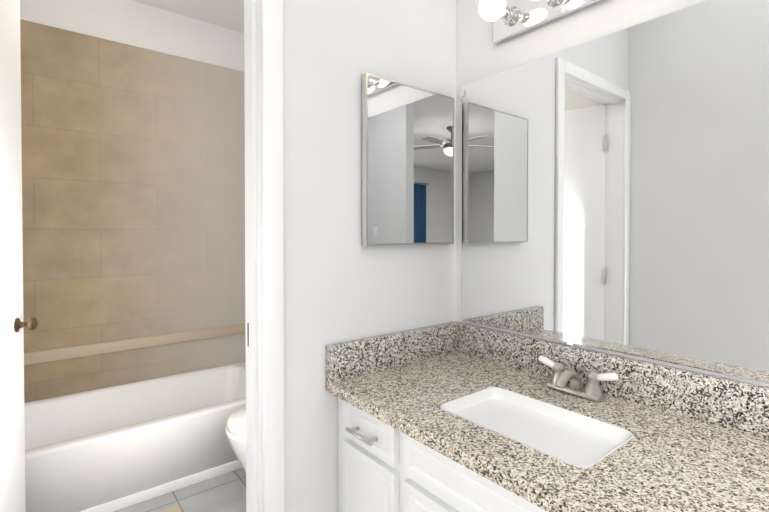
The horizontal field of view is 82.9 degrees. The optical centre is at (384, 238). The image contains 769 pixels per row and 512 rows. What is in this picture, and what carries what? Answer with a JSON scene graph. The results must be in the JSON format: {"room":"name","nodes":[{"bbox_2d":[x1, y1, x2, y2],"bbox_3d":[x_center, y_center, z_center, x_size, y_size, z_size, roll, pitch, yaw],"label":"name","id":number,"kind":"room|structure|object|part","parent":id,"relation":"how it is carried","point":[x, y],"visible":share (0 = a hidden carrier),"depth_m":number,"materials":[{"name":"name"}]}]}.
{"room":"bathroom","nodes":[
{"label":"bathroom","id":0,"kind":"room"},
{"bbox_2d":[20,0,243,71],"bbox_3d":[-1.566,-0.115,2.747,1.535,2.700,0.100,-1,1,-39],"label":"wall","id":1,"kind":"structure","parent":0,"point":[134,23],"depth_m":2.72,"materials":[{"name":"paint"}]},
{"bbox_2d":[20,19,245,402],"bbox_3d":[-1.531,-0.124,2.703,1.533,2.120,0.012,-1,1,-39],"label":"wall tile","id":2,"kind":"structure","parent":1,"relation":"attached to","point":[133,192],"depth_m":2.66,"materials":[{"name":"beige tile"}]},
{"bbox_2d":[24,324,244,364],"bbox_3d":[-1.522,0.648,2.703,1.509,0.065,0.014,-1,1,-39],"label":"tile band","id":3,"kind":"object","parent":2,"relation":"attached to","point":[81,351],"visible":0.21,"depth_m":2.66,"materials":[{"name":"beige tile"}]},
{"bbox_2d":[114,468,245,511],"bbox_3d":[-0.946,1.270,1.993,1.535,0.050,1.880,-1,1,-39],"label":"floor","id":4,"kind":"structure","parent":0,"point":[225,492],"depth_m":2.08,"materials":[{"name":"grey tile"}]},
{"bbox_2d":[24,361,245,511],"bbox_3d":[-1.290,1.062,2.419,1.508,0.355,0.754,-1,1,-39],"label":"bathtub","id":5,"kind":"object","parent":4,"relation":"on","point":[113,448],"visible":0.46,"depth_m":2.19,"materials":[{"name":"white ceramic"}]},
{"bbox_2d":[159,505,180,511],"bbox_3d":[-1.021,1.244,1.682,0.520,0.012,0.450,-1,1,-39],"label":"bath mat","id":6,"kind":"object","parent":4,"relation":"on","point":[176,508],"visible":1,"depth_m":1.98,"materials":[{"name":"beige fabric"}]},
{"bbox_2d":[225,405,245,472],"bbox_3d":[-0.462,0.856,2.120,0.607,0.775,0.450,-1,1,-39],"label":"toilet","id":7,"kind":"object","parent":4,"relation":"on","point":[235,428],"visible":0.08,"depth_m":1.92,"materials":[{"name":"white ceramic"}]},
{"bbox_3d":[-0.517,0.838,2.075,0.450,0.042,0.376,-1,1,-39],"label":"seat","id":8,"kind":"part","parent":7,"relation":"part of","materials":[{"name":"white ceramic"}]},
{"bbox_2d":[132,0,243,32],"bbox_3d":[-1.221,-1.450,-2.109,7.250,0.100,8.080,-1,1,-39],"label":"ceiling","id":9,"kind":"structure","parent":0,"point":[228,14],"depth_m":2.78,"materials":[{"name":"paint"}]},
{"bbox_2d":[283,0,455,511],"bbox_3d":[0.004,-0.098,1.468,0.885,2.700,0.100,-1,1,-39],"label":"wall","id":10,"kind":"structure","parent":0,"point":[342,283],"depth_m":1.28,"materials":[{"name":"paint"}]},
{"bbox_2d":[247,0,257,511],"bbox_3d":[-0.355,0.241,1.176,0.011,2.030,0.032,-1,1,-39],"label":"trim","id":11,"kind":"structure","parent":10,"relation":"attached to","point":[252,260],"depth_m":1.17,"materials":[{"name":"white paint"}]},
{"bbox_2d":[362,73,453,245],"bbox_3d":[0.088,-0.241,1.450,0.391,0.522,0.030,-1,1,-39],"label":"medicine cabinet mirror","id":12,"kind":"object","parent":10,"relation":"attached to","point":[407,164],"visible":0.94,"depth_m":1.42,"materials":[{"name":"silver metal"}]},
{"bbox_3d":[-0.059,-0.240,1.325,0.006,0.522,0.020,-1,1,-39],"label":"frame","id":13,"kind":"part","parent":12,"relation":"part of","materials":[{"name":"silver metal"}]},
{"bbox_3d":[0.091,-0.499,1.442,0.379,0.006,0.020,-1,1,-39],"label":"frame","id":14,"kind":"part","parent":12,"relation":"part of","materials":[{"name":"silver metal"}]},
{"bbox_3d":[0.091,0.017,1.449,0.379,0.006,0.020,-1,1,-39],"label":"frame","id":15,"kind":"part","parent":12,"relation":"part of","materials":[{"name":"silver metal"}]},
{"bbox_3d":[0.241,-0.243,1.566,0.006,0.522,0.020,-1,1,-39],"label":"frame","id":16,"kind":"part","parent":12,"relation":"part of","materials":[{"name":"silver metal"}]},
{"bbox_2d":[456,0,768,386],"bbox_3d":[1.116,-0.087,0.629,0.100,2.700,2.600,-1,1,-39],"label":"wall","id":17,"kind":"structure","parent":0,"point":[480,54],"depth_m":1.38,"materials":[{"name":"paint"}]},
{"bbox_2d":[479,0,602,43],"bbox_3d":[0.504,-0.706,1.174,0.163,0.115,0.610,-1,1,-39],"label":"sconce","id":18,"kind":"object","parent":17,"relation":"attached to","point":[511,18],"visible":0.98,"depth_m":1.32,"materials":[{"name":"silver metal"}]},
{"bbox_3d":[0.332,-0.708,1.331,0.091,0.082,0.082,-1,1,-39],"label":"bulb","id":19,"kind":"part","parent":18,"relation":"part of","materials":[{"name":"white glass"}]},
{"bbox_2d":[499,5,519,26],"bbox_3d":[0.387,-0.709,1.374,0.052,0.060,0.060,-1,1,-39],"label":"socket","id":20,"kind":"object","parent":18,"relation":"attached to","point":[511,16],"depth_m":1.37,"materials":[{"name":"silver metal"}]},
{"bbox_2d":[546,0,562,6],"bbox_3d":[0.482,-0.707,1.255,0.052,0.060,0.060,-1,1,-39],"label":"socket","id":21,"kind":"object","parent":18,"relation":"attached to","point":[549,3],"depth_m":1.27,"materials":[{"name":"silver metal"}]},
{"bbox_2d":[452,321,768,438],"bbox_3d":[0.581,0.362,1.197,0.028,0.103,1.050,-1,1,-39],"label":"backsplash","id":22,"kind":"structure","parent":17,"relation":"attached to","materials":[{"name":"stone"}]},
{"bbox_2d":[462,0,768,382],"bbox_3d":[0.679,-0.122,1.089,0.006,0.853,1.265,-1,1,-39],"label":"mirror","id":23,"kind":"object","parent":17,"relation":"attached to","point":[615,191],"visible":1,"depth_m":1.12,"materials":[{"name":"clear glass"}]},
{"bbox_2d":[567,338,573,345],"bbox_3d":[0.539,0.299,1.262,0.003,0.018,0.018,-1,1,-39],"label":"mirror clip","id":24,"kind":"object","parent":23,"relation":"attached to","point":[569,340],"depth_m":1.26,"materials":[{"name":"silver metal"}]},
{"bbox_3d":[0.529,1.295,0.113,1.685,0.050,2.700,-1,1,-39],"label":"floor","id":25,"kind":"structure","parent":0,"visible":0},
{"bbox_2d":[326,321,768,511],"bbox_3d":[0.371,0.786,1.034,0.566,0.945,1.050,-1,1,-39],"label":"bathroom vanity","id":26,"kind":"object","parent":25,"relation":"on","point":[455,416],"visible":1,"depth_m":1.01,"materials":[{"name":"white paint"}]},
{"bbox_3d":[-0.041,0.849,1.164,0.018,0.545,0.227,-1,1,-39],"label":"door","id":27,"kind":"part","parent":26,"relation":"part of","materials":[{"name":"white paint"}]},
{"bbox_3d":[-0.041,0.505,1.159,0.018,0.102,0.227,-1,1,-39],"label":"drawer","id":28,"kind":"part","parent":26,"relation":"part of","materials":[{"name":"white paint"}]},
{"bbox_3d":[0.151,0.852,0.924,0.018,0.545,0.316,-1,1,-39],"label":"door","id":29,"kind":"part","parent":26,"relation":"part of","materials":[{"name":"white paint"}]},
{"bbox_2d":[440,387,634,467],"bbox_3d":[0.337,0.498,1.012,0.241,0.162,0.382,-1,1,-39],"label":"sink","id":30,"kind":"object","parent":26,"relation":"in","point":[570,437],"depth_m":1.02,"materials":[{"name":"white ceramic"}]},
{"bbox_2d":[538,355,617,401],"bbox_3d":[0.487,0.374,1.147,0.116,0.080,0.219,-1,1,-39],"label":"faucet","id":31,"kind":"object","parent":26,"relation":"on","point":[557,389],"depth_m":1.14,"materials":[{"name":"silver metal"}]},
{"bbox_3d":[-0.886,0.247,0.759,0.017,2.030,0.102,-1,1,-39],"label":"trim","id":32,"kind":"structure","parent":0,"visible":0},
{"bbox_2d":[0,0,25,511],"bbox_3d":[-1.052,0.238,1.104,0.035,2.014,0.662,0,1,-24],"label":"door","id":33,"kind":"structure","parent":32,"relation":"attached to","point":[12,455],"depth_m":1.32,"materials":[{"name":"white paint"}]},
{"bbox_2d":[14,318,37,331],"bbox_3d":[-1.161,0.269,1.347,0.141,0.044,0.044,0,1,-24],"label":"door knob","id":34,"kind":"object","parent":33,"relation":"attached to","point":[30,324],"depth_m":1.35,"materials":[{"name":"brown metal"}]},
{"bbox_3d":[-0.617,-1.115,0.956,0.708,0.652,0.100,-1,1,-39],"label":"wall","id":35,"kind":"structure","parent":0,"visible":0},
{"bbox_2d":[244,0,284,511],"bbox_3d":[-0.617,0.215,0.974,0.788,2.088,0.134,-1,1,-39],"label":"door frame","id":36,"kind":"structure","parent":35,"relation":"attached to","point":[272,113],"depth_m":1.15,"materials":[{"name":"white paint"}]},
{"bbox_2d":[247,323,248,346],"bbox_3d":[-0.374,0.268,1.208,0.001,0.065,0.028,-1,1,-39],"label":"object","id":37,"kind":"structure","parent":36,"relation":"attached to","point":[248,333],"depth_m":1.21,"materials":[{"name":"silver metal"}]}
]}

